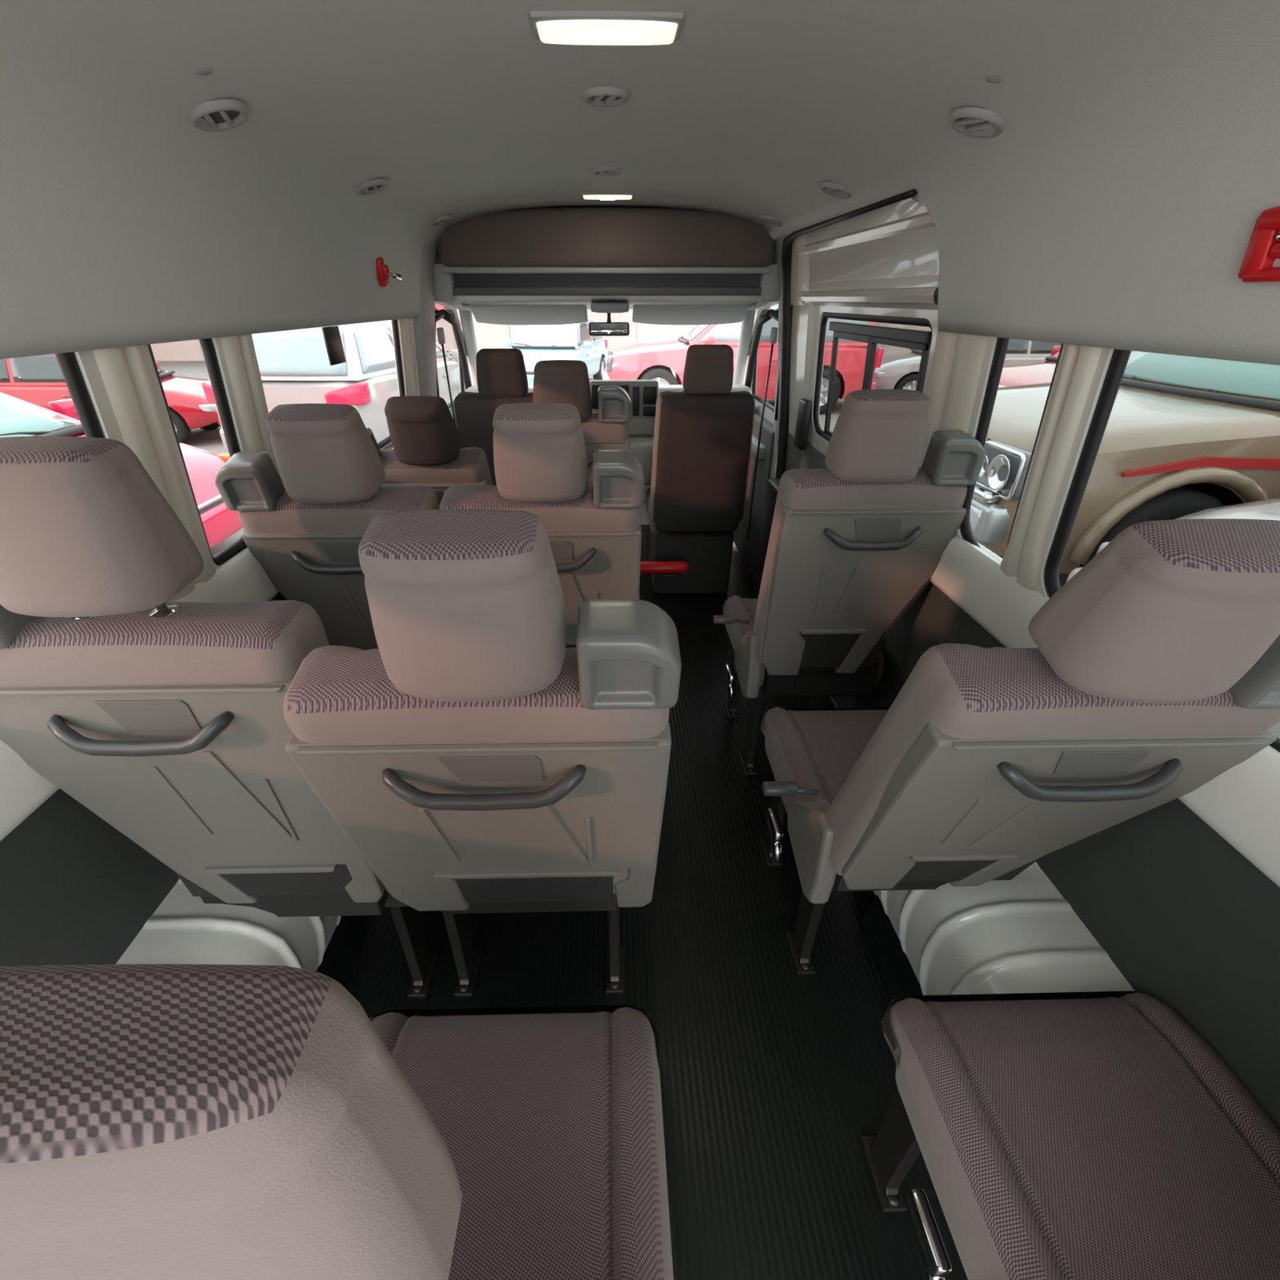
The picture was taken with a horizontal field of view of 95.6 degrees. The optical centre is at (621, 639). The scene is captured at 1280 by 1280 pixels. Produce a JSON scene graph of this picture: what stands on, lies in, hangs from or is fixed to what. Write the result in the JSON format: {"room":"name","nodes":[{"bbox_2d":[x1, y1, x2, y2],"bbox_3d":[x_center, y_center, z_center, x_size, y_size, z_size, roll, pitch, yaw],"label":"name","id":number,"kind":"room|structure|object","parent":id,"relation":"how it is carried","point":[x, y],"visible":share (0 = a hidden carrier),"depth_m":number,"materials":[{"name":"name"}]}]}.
{"room":"vehicle interior","nodes":[
{"label":"vehicle interior","id":0,"kind":"room"},
{"bbox_2d":[74,254,466,602],"bbox_3d":[-0.880,-0.246,1.610,0.217,1.810,4.740,-1,31,-1],"label":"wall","id":1,"kind":"structure","parent":0,"point":[86,361],"depth_m":1.16,"materials":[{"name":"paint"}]},
{"bbox_2d":[54,351,105,438],"bbox_3d":[-0.874,-0.037,0.570,0.067,0.540,1.040,-1,31,-1],"label":"window","id":2,"kind":"structure","parent":1,"relation":"in","point":[68,362],"depth_m":0.93,"materials":[{"name":"black rubber"}]},
{"bbox_2d":[92,344,216,601],"bbox_3d":[-0.876,-0.302,1.104,0.070,0.500,0.185,-1,31,-1],"label":"trim","id":3,"kind":"structure","parent":1,"relation":"attached to","point":[126,372],"depth_m":1.05,"materials":[{"name":"beige plastic"}]},
{"bbox_2d":[0,592,332,966],"bbox_3d":[-0.917,0.436,1.343,0.051,0.785,3.590,-1,31,-1],"label":"wall panel","id":4,"kind":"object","parent":1,"relation":"attached to","point":[75,889],"depth_m":0.94,"materials":[{"name":"grey plastic"}]},
{"bbox_2d":[0,447,393,841],"bbox_3d":[-0.894,0.023,1.118,0.052,0.145,3.620,-1,31,-1],"label":"trim","id":5,"kind":"structure","parent":1,"relation":"attached to","point":[242,579],"depth_m":0.88,"materials":[{"name":"white paint"}]},
{"bbox_2d":[147,337,246,565],"bbox_3d":[-0.890,-0.429,1.235,0.067,0.540,0.235,-1,31,-1],"label":"window","id":6,"kind":"structure","parent":1,"relation":"in","point":[206,344],"depth_m":1.27,"materials":[{"name":"clear glass"}]},
{"bbox_2d":[115,879,364,986],"bbox_3d":[-0.796,0.870,0.957,0.285,0.430,1.440,-1,31,-1],"label":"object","id":7,"kind":"structure","parent":1,"relation":"attached to","point":[184,929],"depth_m":1.13,"materials":[{"name":"white paint"}]},
{"bbox_2d":[220,333,280,476],"bbox_3d":[-0.884,-0.483,1.412,0.070,0.500,0.180,-1,31,-1],"label":"trim","id":8,"kind":"structure","parent":1,"relation":"attached to","point":[239,355],"depth_m":1.34,"materials":[{"name":"beige plastic"}]},
{"bbox_2d":[251,319,404,448],"bbox_3d":[-0.906,-0.846,1.923,0.065,0.520,1.135,-1,31,-1],"label":"window","id":9,"kind":"structure","parent":1,"relation":"in","point":[387,440],"depth_m":2.35,"materials":[{"name":"black rubber"}]},
{"bbox_2d":[321,325,346,365],"bbox_3d":[-0.887,-0.908,1.788,0.008,0.104,0.110,-1,31,-1],"label":"card","id":10,"kind":"object","parent":9,"relation":"attached to","point":[331,335],"visible":0.98,"depth_m":1.78,"materials":[{"name":"black plastic"}]},
{"bbox_2d":[400,317,419,395],"bbox_3d":[-0.934,-0.874,2.666,0.116,1.100,0.160,-1,31,-1],"label":"trim","id":11,"kind":"structure","parent":1,"relation":"attached to","point":[407,326],"depth_m":2.45,"materials":[{"name":"beige"}]},
{"bbox_2d":[413,242,439,396],"bbox_3d":[-0.887,-0.990,2.843,0.210,1.720,0.220,-1,31,-1],"label":"trim","id":12,"kind":"structure","parent":1,"relation":"attached to","point":[424,325],"depth_m":2.56,"materials":[{"name":"grey plastic"}]},
{"bbox_2d":[436,327,455,422],"bbox_3d":[-0.833,-0.993,2.933,0.036,1.036,0.064,-1,31,-1],"label":"belt","id":13,"kind":"object","parent":1,"relation":"hanging from","point":[441,336],"visible":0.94,"depth_m":2.73,"materials":[{"name":"black fabric"}]},
{"bbox_2d":[435,309,471,396],"bbox_3d":[-0.911,-1.087,3.288,0.110,1.375,0.794,-1,31,-1],"label":"door","id":14,"kind":"structure","parent":1,"relation":"in","point":[442,313],"depth_m":3.18,"materials":[{"name":"grey plastic"}]},
{"bbox_2d":[435,309,464,408],"bbox_3d":[-0.939,-1.476,3.067,0.060,0.495,0.805,-1,31,-1],"label":"window","id":15,"kind":"structure","parent":14,"relation":"attached to","point":[461,376],"depth_m":3.42,"materials":[{"name":"black rubber"}]},
{"bbox_2d":[458,309,478,385],"bbox_3d":[-0.902,-1.699,3.546,0.086,0.637,0.528,-5,31,-8],"label":"trim","id":16,"kind":"structure","parent":1,"relation":"attached to","point":[466,317],"depth_m":3.38,"materials":[{"name":"grey plastic"}]},
{"bbox_2d":[445,295,768,311],"bbox_3d":[-0.073,-1.754,2.993,1.720,0.115,0.660,-1,31,-1],"label":"ceiling","id":17,"kind":"structure","parent":0,"point":[632,300],"depth_m":2.93,"materials":[{"name":"grey plastic"}]},
{"bbox_2d":[462,302,587,324],"bbox_3d":[-0.505,-1.724,3.069,0.642,0.107,0.172,-1,31,-1],"label":"sun visor","id":18,"kind":"object","parent":17,"relation":"attached to","point":[501,314],"visible":1,"depth_m":3.04,"materials":[{"name":"grey plastic"}]},
{"bbox_2d":[588,312,629,336],"bbox_3d":[-0.071,-1.740,3.168,0.224,0.140,0.079,-1,31,-1],"label":"mirror","id":19,"kind":"object","parent":17,"relation":"attached to","point":[608,328],"visible":0.97,"depth_m":3.16,"materials":[{"name":"black plastic"}]},
{"bbox_2d":[591,323,627,333],"bbox_3d":[-0.070,-1.698,3.163,0.200,0.052,0.008,-2,19,-4],"label":"mirror glass","id":20,"kind":"object","parent":19,"relation":"attached to","point":[596,328],"depth_m":3.16,"materials":[{"name":"white"}]},
{"bbox_2d":[590,302,629,312],"bbox_3d":[-0.063,-1.740,3.037,0.200,0.048,0.160,-1,31,-1],"label":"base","id":21,"kind":"object","parent":17,"relation":"attached to","point":[596,307],"visible":1,"depth_m":2.97,"materials":[{"name":"grey plastic"}]},
{"bbox_2d":[631,302,756,324],"bbox_3d":[0.377,-1.733,3.085,0.642,0.107,0.172,-1,31,-1],"label":"sun visor","id":22,"kind":"object","parent":17,"relation":"attached to","point":[658,314],"visible":1,"depth_m":3.06,"materials":[{"name":"grey plastic"}]},
{"bbox_2d":[0,0,1279,365],"bbox_3d":[-0.024,-0.704,0.908,1.666,0.432,3.960,-1,31,-1],"label":"ceiling","id":23,"kind":"structure","parent":0,"point":[1126,184],"depth_m":0.94,"materials":[{"name":"fabric"}]},
{"bbox_2d":[194,66,212,75],"bbox_3d":[-0.625,-0.849,0.866,0.027,0.008,0.028,-6,31,-10],"label":"clip","id":24,"kind":"object","parent":23,"relation":"attached to","point":[204,71],"visible":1,"depth_m":0.86,"materials":[{"name":"grey plastic"}]},
{"bbox_2d":[190,98,248,131],"bbox_3d":[-0.688,-0.894,0.989,0.096,0.036,0.096,25,39,36],"label":"ceiling vent","id":25,"kind":"object","parent":23,"relation":"in","point":[224,114],"visible":1,"depth_m":0.98,"materials":[{"name":"grey plastic"}]},
{"bbox_2d":[355,178,388,195],"bbox_3d":[-0.704,-1.269,1.627,0.096,0.036,0.096,25,39,36],"label":"ceiling vent","id":26,"kind":"object","parent":23,"relation":"in","point":[374,186],"visible":0.98,"depth_m":1.61,"materials":[{"name":"grey plastic"}]},
{"bbox_2d":[376,257,402,286],"bbox_3d":[-0.812,-1.273,2.008,0.046,0.088,0.110,10,32,16],"label":"hammer","id":27,"kind":"object","parent":23,"relation":"attached to","point":[384,273],"visible":0.94,"depth_m":1.98,"materials":[{"name":"red plastic"}]},
{"bbox_2d":[431,214,453,226],"bbox_3d":[-0.721,-1.675,2.316,0.096,0.036,0.096,25,39,36],"label":"ceiling vent","id":28,"kind":"object","parent":23,"relation":"in","point":[443,220],"visible":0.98,"depth_m":2.29,"materials":[{"name":"grey plastic"}]},
{"bbox_2d":[582,86,629,106],"bbox_3d":[-0.031,-1.051,1.121,0.092,0.015,0.092,-1,31,-1],"label":"ceiling vent","id":29,"kind":"object","parent":23,"relation":"in","point":[600,96],"visible":1,"depth_m":1.11,"materials":[{"name":"grey plastic"}]},
{"bbox_2d":[528,10,684,45],"bbox_3d":[-0.021,-0.881,0.837,0.214,0.021,0.088,-1,31,-1],"label":"recessed light","id":30,"kind":"object","parent":23,"relation":"in","point":[612,28],"visible":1,"depth_m":0.81,"materials":[{"name":"grey plastic"}]},
{"bbox_2d":[591,166,621,176],"bbox_3d":[-0.047,-1.437,1.776,0.092,0.015,0.092,-1,31,-1],"label":"ceiling vent","id":31,"kind":"object","parent":23,"relation":"in","point":[601,171],"visible":0.98,"depth_m":1.76,"materials":[{"name":"grey plastic"}]},
{"bbox_2d":[580,192,634,199],"bbox_3d":[-0.054,-1.681,2.195,0.200,0.021,0.082,-1,31,-1],"label":"recessed light","id":32,"kind":"object","parent":23,"relation":"in","point":[599,196],"visible":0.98,"depth_m":2.17,"materials":[{"name":"grey plastic"}]},
{"bbox_2d":[760,214,782,226],"bbox_3d":[0.601,-1.679,2.322,0.094,0.036,0.097,8,31,13],"label":"ceiling vent","id":33,"kind":"object","parent":23,"relation":"in","point":[771,220],"visible":0.98,"depth_m":2.30,"materials":[{"name":"grey plastic"}]},
{"bbox_2d":[819,181,850,198],"bbox_3d":[0.617,-1.293,1.668,0.094,0.036,0.097,8,31,13],"label":"ceiling vent","id":34,"kind":"object","parent":23,"relation":"in","point":[832,188],"visible":0.98,"depth_m":1.65,"materials":[{"name":"grey plastic"}]},
{"bbox_2d":[949,106,1004,137],"bbox_3d":[0.632,-0.918,1.030,0.094,0.036,0.097,8,31,13],"label":"ceiling vent","id":35,"kind":"object","parent":23,"relation":"in","point":[967,121],"visible":1,"depth_m":1.02,"materials":[{"name":"grey plastic"}]},
{"bbox_2d":[1238,206,1279,282],"bbox_3d":[0.768,-0.454,0.663,0.033,0.076,0.098,-1,31,-1],"label":"hammer","id":36,"kind":"object","parent":23,"relation":"attached to","point":[1263,248],"visible":1,"depth_m":0.69,"materials":[{"name":"red plastic"}]},
{"bbox_2d":[640,484,650,524],"bbox_3d":[-0.088,-1.226,4.151,1.800,0.880,0.100,-1,31,-1],"label":"wall","id":37,"kind":"structure","parent":0,"point":[644,516],"depth_m":4.27,"materials":[{"name":"white paint"}]},
{"bbox_2d":[466,379,750,484],"bbox_3d":[-0.078,-1.295,3.577,1.660,0.600,0.760,-1,31,-1],"label":"dashboard","id":38,"kind":"object","parent":37,"relation":"attached to","point":[643,394],"visible":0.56,"depth_m":3.33,"materials":[{"name":"grey plastic"}]},
{"bbox_2d":[632,386,639,416],"bbox_3d":[0.080,-1.369,3.328,0.040,0.160,0.020,-1,31,-1],"label":"vent","id":39,"kind":"object","parent":38,"relation":"attached to","point":[635,388],"depth_m":3.32,"materials":[{"name":"black plastic"}]},
{"bbox_2d":[642,405,656,416],"bbox_3d":[0.160,-1.324,3.357,0.080,0.055,0.020,-1,31,-1],"label":"vent","id":40,"kind":"object","parent":38,"relation":"attached to","point":[647,411],"depth_m":3.35,"materials":[{"name":"black plastic"}]},
{"bbox_2d":[643,386,657,404],"bbox_3d":[0.160,-1.397,3.313,0.080,0.095,0.020,-1,31,-1],"label":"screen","id":41,"kind":"object","parent":38,"relation":"attached to","point":[650,393],"depth_m":3.30,"materials":[{"name":"black glass"}]},
{"bbox_2d":[344,524,968,1279],"bbox_3d":[-0.036,0.410,2.220,1.860,0.060,5.090,-1,31,-1],"label":"floor","id":42,"kind":"structure","parent":0,"point":[773,1077],"depth_m":1.40,"materials":[{"name":"black rubber"}]},
{"bbox_2d":[0,435,437,997],"bbox_3d":[-0.661,0.214,1.200,0.454,1.314,0.662,-1,31,-1],"label":"passenger seat","id":43,"kind":"object","parent":42,"relation":"on","point":[166,721],"visible":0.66,"depth_m":0.78,"materials":[{"name":"fabric"}]},
{"bbox_2d":[214,403,439,649],"bbox_3d":[-0.676,-0.118,1.819,0.454,1.258,0.768,-1,31,-1],"label":"passenger seat","id":44,"kind":"object","parent":42,"relation":"on","point":[305,526],"visible":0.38,"depth_m":1.33,"materials":[{"name":"fabric"}]},
{"bbox_2d":[0,964,673,1279],"bbox_3d":[-0.176,0.597,0.582,0.488,1.281,0.629,-1,31,-1],"label":"passenger seat","id":45,"kind":"object","parent":42,"relation":"on","point":[158,1122],"visible":1,"depth_m":0.17,"materials":[{"name":"fabric"}]},
{"bbox_2d":[368,1004,673,1279],"bbox_3d":[-0.178,0.736,0.764,0.476,0.146,0.456,-1,31,-1],"label":"seat cushion","id":46,"kind":"object","parent":45,"relation":"on","point":[548,1119],"depth_m":0.78,"materials":[{"name":"fabric"}]},
{"bbox_2d":[366,395,493,505],"bbox_3d":[-0.690,-0.433,2.419,0.454,1.192,0.924,-1,31,-1],"label":"passenger seat","id":47,"kind":"object","parent":42,"relation":"on","point":[426,441],"visible":0.17,"depth_m":1.85,"materials":[{"name":"fabric"}]},
{"bbox_2d":[282,509,681,996],"bbox_3d":[-0.184,0.257,1.174,0.488,1.265,0.770,-1,31,-1],"label":"passenger seat","id":48,"kind":"object","parent":42,"relation":"on","point":[476,761],"visible":1,"depth_m":0.71,"materials":[{"name":"fabric"}]},
{"bbox_2d":[453,348,533,485],"bbox_3d":[-0.551,-0.898,3.143,0.509,1.257,0.690,-1,31,-1],"label":"passenger seat","id":49,"kind":"object","parent":42,"relation":"on","point":[501,373],"visible":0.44,"depth_m":2.65,"materials":[{"name":"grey fabric"}]},
{"bbox_2d":[439,402,644,648],"bbox_3d":[-0.200,-0.123,1.827,0.488,1.258,0.768,-1,31,-1],"label":"passenger seat","id":50,"kind":"object","parent":42,"relation":"on","point":[594,531],"visible":0.48,"depth_m":1.33,"materials":[{"name":"fabric"}]},
{"bbox_2d":[533,360,631,484],"bbox_3d":[-0.217,-0.539,2.525,0.488,1.266,0.654,-1,31,-1],"label":"passenger seat","id":51,"kind":"object","parent":42,"relation":"on","point":[555,381],"visible":0.29,"depth_m":2.02,"materials":[{"name":"fabric"}]},
{"bbox_2d":[645,344,755,593],"bbox_3d":[0.388,-0.914,3.156,0.495,1.272,0.691,-1,31,-1],"label":"seat","id":52,"kind":"object","parent":42,"relation":"on","point":[695,498],"visible":1,"depth_m":2.86,"materials":[{"name":"grey fabric"}]},
{"bbox_2d":[640,560,688,577],"bbox_3d":[0.173,-0.378,3.067,0.355,0.076,0.064,-1,31,-1],"label":"fire extinguisher","id":53,"kind":"object","parent":52,"relation":"attached to","point":[664,569],"visible":0.85,"depth_m":3.04,"materials":[{"name":"red metal"}]},
{"bbox_2d":[645,488,734,533],"bbox_3d":[0.387,-0.754,3.349,0.476,0.140,0.520,-1,31,-1],"label":"seat cushion","id":54,"kind":"object","parent":52,"relation":"on","point":[652,526],"depth_m":3.14,"materials":[{"name":"fabric"}]},
{"bbox_2d":[712,389,985,775],"bbox_3d":[0.557,-0.151,1.863,0.573,1.270,0.670,-1,31,-1],"label":"passenger seat","id":55,"kind":"object","parent":42,"relation":"on","point":[854,542],"visible":0.99,"depth_m":1.49,"materials":[{"name":"fabric"}]},
{"bbox_2d":[722,595,884,686],"bbox_3d":[0.615,-0.019,2.047,0.452,0.146,0.490,-1,31,-1],"label":"seat cushion","id":56,"kind":"object","parent":55,"relation":"on","point":[743,608],"depth_m":2.00,"materials":[{"name":"fabric"}]},
{"bbox_2d":[759,518,1279,974],"bbox_3d":[0.561,0.247,1.204,0.574,1.252,0.812,-1,31,-1],"label":"passenger seat","id":57,"kind":"object","parent":42,"relation":"on","point":[1153,673],"visible":1,"depth_m":0.75,"materials":[{"name":"fabric"}]},
{"bbox_2d":[760,706,889,813],"bbox_3d":[0.618,0.336,1.444,0.452,0.146,0.490,-1,31,-1],"label":"seat cushion","id":58,"kind":"object","parent":57,"relation":"on","point":[815,748],"depth_m":1.47,"materials":[{"name":"fabric"}]},
{"bbox_2d":[861,991,1279,1279],"bbox_3d":[0.622,0.657,0.532,0.590,1.229,0.819,-1,31,-1],"label":"passenger seat","id":59,"kind":"object","parent":42,"relation":"on","point":[1067,1135],"visible":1,"depth_m":0.78,"materials":[{"name":"fabric"}]},
{"bbox_2d":[748,248,1114,707],"bbox_3d":[0.816,-0.264,1.640,0.217,1.810,4.740,-1,31,-1],"label":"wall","id":60,"kind":"structure","parent":0,"point":[813,438],"depth_m":1.31,"materials":[{"name":"beige metal"}]},
{"bbox_2d":[455,273,595,274],"bbox_3d":[-0.072,-1.915,2.846,1.600,0.350,0.050,-1,31,-1],"label":"trim","id":61,"kind":"structure","parent":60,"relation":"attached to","point":[455,273],"depth_m":2.87,"materials":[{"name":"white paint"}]},
{"bbox_2d":[733,309,755,384],"bbox_3d":[0.737,-1.717,3.576,0.086,0.637,0.528,3,31,6],"label":"trim","id":62,"kind":"structure","parent":60,"relation":"attached to","point":[747,325],"depth_m":3.46,"materials":[{"name":"grey plastic"}]},
{"bbox_2d":[733,308,779,580],"bbox_3d":[0.768,-1.104,3.318,0.110,1.375,0.794,-1,31,-1],"label":"door","id":63,"kind":"structure","parent":60,"relation":"in","point":[748,549],"depth_m":3.27,"materials":[{"name":"grey plastic"}]},
{"bbox_2d":[751,309,778,411],"bbox_3d":[0.796,-1.494,3.098,0.060,0.495,0.805,-1,31,-1],"label":"window","id":64,"kind":"structure","parent":63,"relation":"attached to","point":[755,396],"depth_m":3.43,"materials":[{"name":"clear glass"}]},
{"bbox_2d":[746,327,777,540],"bbox_3d":[0.705,-1.010,2.961,0.036,1.036,0.064,-1,31,-1],"label":"belt","id":65,"kind":"object","parent":60,"relation":"hanging from","point":[773,337],"visible":1,"depth_m":2.88,"materials":[{"name":"black fabric"}]},
{"bbox_2d":[751,478,780,598],"bbox_3d":[0.773,-0.433,2.921,0.100,0.680,0.340,-1,31,-1],"label":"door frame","id":66,"kind":"structure","parent":60,"relation":"attached to","point":[772,485],"depth_m":2.92,"materials":[{"name":"black plastic"}]},
{"bbox_2d":[769,235,786,479],"bbox_3d":[0.762,-1.030,2.912,0.210,1.720,0.170,-1,31,-1],"label":"trim","id":67,"kind":"structure","parent":60,"relation":"attached to","point":[779,242],"depth_m":2.76,"materials":[{"name":"grey plastic"}]},
{"bbox_2d":[775,189,939,707],"bbox_3d":[0.767,-0.660,2.275,0.210,1.671,1.317,-1,31,-1],"label":"door","id":68,"kind":"structure","parent":60,"relation":"in","point":[884,253],"depth_m":1.96,"materials":[{"name":"white paint"}]},
{"bbox_2d":[813,311,932,441],"bbox_3d":[0.820,-0.862,1.991,0.059,0.470,0.955,-1,31,-1],"label":"window","id":69,"kind":"structure","parent":68,"relation":"attached to","point":[873,335],"depth_m":1.91,"materials":[{"name":"black rubber"}]},
{"bbox_2d":[919,330,988,467],"bbox_3d":[0.821,-0.528,1.488,0.070,0.500,0.305,-1,31,-1],"label":"trim","id":70,"kind":"structure","parent":60,"relation":"attached to","point":[957,358],"depth_m":1.40,"materials":[{"name":"beige plastic"}]},
{"bbox_2d":[860,862,1134,1000],"bbox_3d":[0.779,0.853,0.986,0.285,0.430,1.440,-1,31,-1],"label":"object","id":71,"kind":"structure","parent":60,"relation":"attached to","point":[1019,935],"depth_m":1.13,"materials":[{"name":"white paint"}]},
{"bbox_2d":[960,337,1063,564],"bbox_3d":[0.838,-0.431,1.258,0.070,0.560,0.245,-1,31,-1],"label":"window","id":72,"kind":"structure","parent":60,"relation":"in","point":[1002,344],"depth_m":1.30,"materials":[{"name":"black rubber"}]},
{"bbox_2d":[1000,344,1102,591],"bbox_3d":[0.829,-0.319,1.133,0.070,0.500,0.150,-1,31,-1],"label":"trim","id":73,"kind":"structure","parent":60,"relation":"attached to","point":[1021,558],"depth_m":1.11,"materials":[{"name":"beige plastic"}]},
{"bbox_2d":[871,581,1279,1130],"bbox_3d":[0.889,0.709,0.880,0.051,0.785,2.440,-1,31,-1],"label":"wall panel","id":74,"kind":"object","parent":60,"relation":"attached to","point":[1191,924],"depth_m":0.91,"materials":[{"name":"grey plastic"}]},
{"bbox_2d":[929,536,1279,887],"bbox_3d":[0.866,0.299,0.650,0.052,0.145,2.460,-1,31,-1],"label":"trim","id":75,"kind":"structure","parent":60,"relation":"attached to","point":[1242,804],"depth_m":0.84,"materials":[{"name":"white paint"}]},
{"bbox_2d":[1044,349,1279,752],"bbox_3d":[0.857,0.055,0.424,0.069,0.550,1.505,-1,31,-1],"label":"window","id":76,"kind":"structure","parent":60,"relation":"in","point":[1120,357],"depth_m":1.05,"materials":[{"name":"black rubber"}]},
{"bbox_3d":[-0.027,-0.951,0.954,1.660,0.230,4.290,-1,31,-1],"label":"ceiling","id":77,"kind":"structure","parent":0,"visible":0},
{"bbox_2d":[433,206,778,302],"bbox_3d":[-0.068,-1.778,2.701,1.620,0.352,0.380,-1,31,-1],"label":"shelf","id":78,"kind":"object","parent":77,"relation":"attached to","point":[628,251],"visible":0.85,"depth_m":2.55,"materials":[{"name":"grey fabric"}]},
{"label":"outside","id":79,"kind":"structure","parent":0,"visible":0},
{"bbox_2d":[155,360,1068,586],"bbox_3d":[-0.209,-3.179,9.731,90.000,0.100,90.000,-1,31,-1],"label":"ground","id":80,"kind":"structure","parent":79,"point":[211,441],"depth_m":11.08,"materials":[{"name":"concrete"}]},
{"bbox_2d":[0,353,221,444],"bbox_3d":[-9.123,-4.146,9.757,4.874,1.541,2.268,-6,31,-10],"label":"car","id":81,"kind":"object","parent":80,"relation":"on","point":[38,380],"visible":0.34,"depth_m":9.00,"materials":[{"name":"red paint"}]},
{"bbox_2d":[0,391,244,548],"bbox_3d":[-6.201,-1.302,4.712,5.570,1.761,2.592,-1,31,-1],"label":"car","id":82,"kind":"object","parent":80,"relation":"on","point":[19,417],"visible":0.17,"depth_m":5.04,"materials":[{"name":"red paint"}]},
{"bbox_2d":[47,398,78,417],"bbox_3d":[-5.324,-2.195,5.528,0.144,0.168,0.318,-1,31,-1],"label":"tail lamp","id":83,"kind":"object","parent":82,"relation":"attached to","point":[64,406],"depth_m":5.48,"materials":[{"name":"red paint"}]},
{"bbox_2d":[197,494,223,514],"bbox_3d":[-3.525,-1.052,4.925,0.120,0.250,1.090,-1,31,-1],"label":"grille","id":84,"kind":"object","parent":82,"relation":"attached to","point":[206,504],"depth_m":4.92,"materials":[{"name":"silver metal"}]},
{"bbox_2d":[201,320,471,452],"bbox_3d":[-4.173,-4.362,9.749,2.700,1.922,5.552,2,31,3],"label":"car","id":85,"kind":"object","parent":80,"relation":"on","point":[295,367],"visible":0.44,"depth_m":7.45,"materials":[{"name":"grey paint"}]},
{"bbox_2d":[201,380,216,404],"bbox_3d":[-5.173,-3.204,7.510,0.514,0.267,0.260,8,31,13],"label":"tail lamp","id":86,"kind":"object","parent":85,"relation":"attached to","point":[206,385],"depth_m":7.45,"materials":[{"name":"red plastic"}]},
{"bbox_2d":[324,381,371,405],"bbox_3d":[-3.516,-3.148,7.415,0.514,0.267,0.260,-4,31,-6],"label":"tail lamp","id":87,"kind":"object","parent":85,"relation":"attached to","point":[348,393],"depth_m":7.35,"materials":[{"name":"red plastic"}]},
{"bbox_2d":[448,349,467,359],"bbox_3d":[-2.929,-5.079,10.322,0.331,0.175,0.150,2,31,3],"label":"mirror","id":88,"kind":"object","parent":85,"relation":"attached to","point":[455,353],"depth_m":10.27,"materials":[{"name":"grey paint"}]},
{"bbox_2d":[150,309,931,360],"bbox_3d":[-0.549,-13.015,22.735,54.000,3.650,4.800,-1,31,-1],"label":"warehouse","id":89,"kind":"structure","parent":80,"relation":"on","point":[488,335],"depth_m":22.98,"materials":[{"name":"grey paint"}]},
{"bbox_2d":[502,318,608,385],"bbox_3d":[-1.768,-7.792,15.799,2.376,1.691,4.886,6,31,9],"label":"car","id":90,"kind":"object","parent":80,"relation":"on","point":[536,343],"visible":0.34,"depth_m":14.86,"materials":[{"name":"teal paint"}]},
{"bbox_2d":[602,318,884,413],"bbox_3d":[2.503,-6.311,12.827,5.798,2.155,2.668,0,31,1],"label":"car","id":91,"kind":"object","parent":80,"relation":"on","point":[649,360],"visible":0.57,"depth_m":11.96,"materials":[{"name":"red paint"}]},
{"bbox_2d":[604,348,612,371],"bbox_3d":[-0.296,-6.235,12.918,0.154,0.409,1.099,-1,31,-1],"label":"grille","id":92,"kind":"object","parent":91,"relation":"attached to","point":[607,353],"depth_m":12.57,"materials":[{"name":"silver metal"}]},
{"bbox_2d":[875,347,884,367],"bbox_3d":[5.306,-5.837,11.993,0.092,0.368,0.207,0,31,1],"label":"tail lamp","id":93,"kind":"object","parent":91,"relation":"attached to","point":[879,352],"depth_m":11.93,"materials":[{"name":"red plastic"}]},
{"bbox_2d":[873,338,1061,390],"bbox_3d":[8.094,-6.374,13.390,4.886,1.691,2.376,4,31,8],"label":"hatchback","id":94,"kind":"object","parent":80,"relation":"on","point":[892,374],"visible":0.13,"depth_m":12.86,"materials":[{"name":"grey paint"}]},
{"bbox_2d":[998,345,1061,387],"bbox_3d":[7.715,-3.625,8.268,5.798,2.155,2.668,-4,31,-7],"label":"car","id":95,"kind":"object","parent":80,"relation":"on","point":[1037,372],"visible":0.02,"depth_m":8.03,"materials":[{"name":"red paint"}]},
{"bbox_2d":[1050,345,1061,355],"bbox_3d":[6.840,-4.477,9.005,0.138,0.161,0.305,-4,31,-7],"label":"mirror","id":96,"kind":"object","parent":95,"relation":"on","point":[1056,348],"depth_m":9.06,"materials":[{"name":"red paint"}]},
{"bbox_2d":[969,351,1279,575],"bbox_3d":[5.824,-1.816,4.992,6.391,2.361,2.923,-1,31,-1],"label":"car","id":97,"kind":"object","parent":80,"relation":"on","point":[1183,436],"visible":0.4,"depth_m":4.12,"materials":[{"name":"brown paint"}]},
{"bbox_2d":[969,503,982,531],"bbox_3d":[2.696,-0.977,4.504,0.076,0.176,0.328,-1,31,-1],"label":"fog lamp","id":98,"kind":"object","parent":97,"relation":"attached to","point":[975,512],"depth_m":4.38,"materials":[{"name":"glass"}]},
{"bbox_2d":[1066,497,1279,738],"bbox_3d":[5.847,-0.279,2.903,5.802,1.834,2.700,-1,31,-1],"label":"car","id":99,"kind":"object","parent":80,"relation":"on","point":[1268,509],"visible":0.05,"depth_m":3.53,"materials":[{"name":"grey paint"}]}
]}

